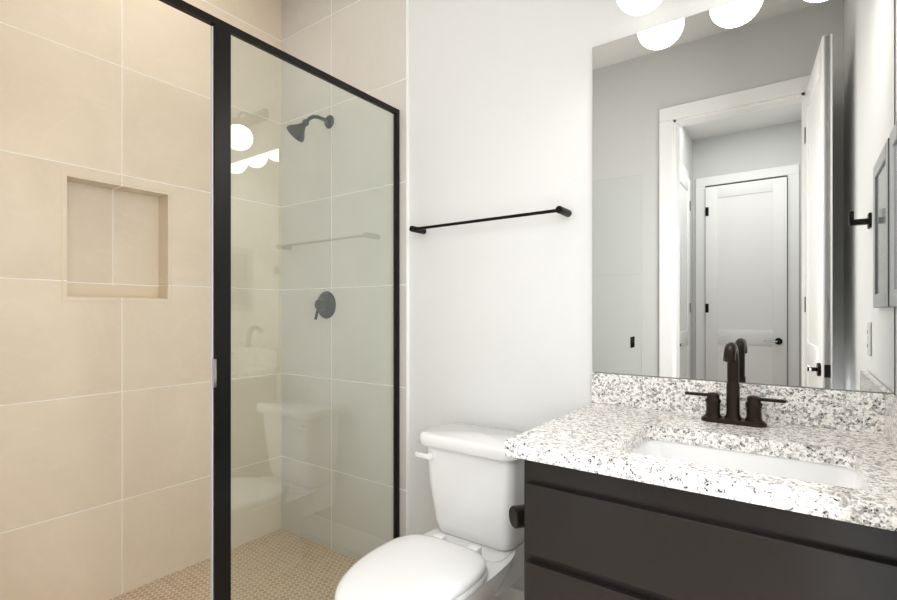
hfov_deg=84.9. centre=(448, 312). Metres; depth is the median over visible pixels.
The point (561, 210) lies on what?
towel rail
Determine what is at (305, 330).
shower enclosure
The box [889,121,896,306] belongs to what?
medicine cabinet mirror
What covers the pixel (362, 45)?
tile
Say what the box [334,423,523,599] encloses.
toilet
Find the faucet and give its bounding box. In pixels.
[684,342,786,427]
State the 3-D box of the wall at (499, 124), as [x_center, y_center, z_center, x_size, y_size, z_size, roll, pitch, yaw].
[0.087,-0.260,2.135,3.030,3.100,0.140,0,0,36]
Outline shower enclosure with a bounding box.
[159,0,399,599]
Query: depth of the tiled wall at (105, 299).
2.09 m
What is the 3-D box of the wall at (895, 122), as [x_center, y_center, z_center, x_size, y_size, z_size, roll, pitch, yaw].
[0.671,-0.260,0.472,0.140,3.100,2.160,0,0,36]
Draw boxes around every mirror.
[593,0,893,392]
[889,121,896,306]
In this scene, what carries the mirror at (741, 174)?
attached to the wall at (499, 124)
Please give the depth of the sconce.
1.51 m
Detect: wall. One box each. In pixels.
[0,0,280,599]
[409,0,894,591]
[895,0,896,395]
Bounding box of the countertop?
[505,402,896,542]
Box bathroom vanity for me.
[505,342,896,599]
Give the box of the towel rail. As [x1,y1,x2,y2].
[409,206,571,233]
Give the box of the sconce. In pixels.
[617,0,661,14]
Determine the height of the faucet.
0.234 m
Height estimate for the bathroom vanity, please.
1.108 m
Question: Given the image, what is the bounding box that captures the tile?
[281,0,408,535]
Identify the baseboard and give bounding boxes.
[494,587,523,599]
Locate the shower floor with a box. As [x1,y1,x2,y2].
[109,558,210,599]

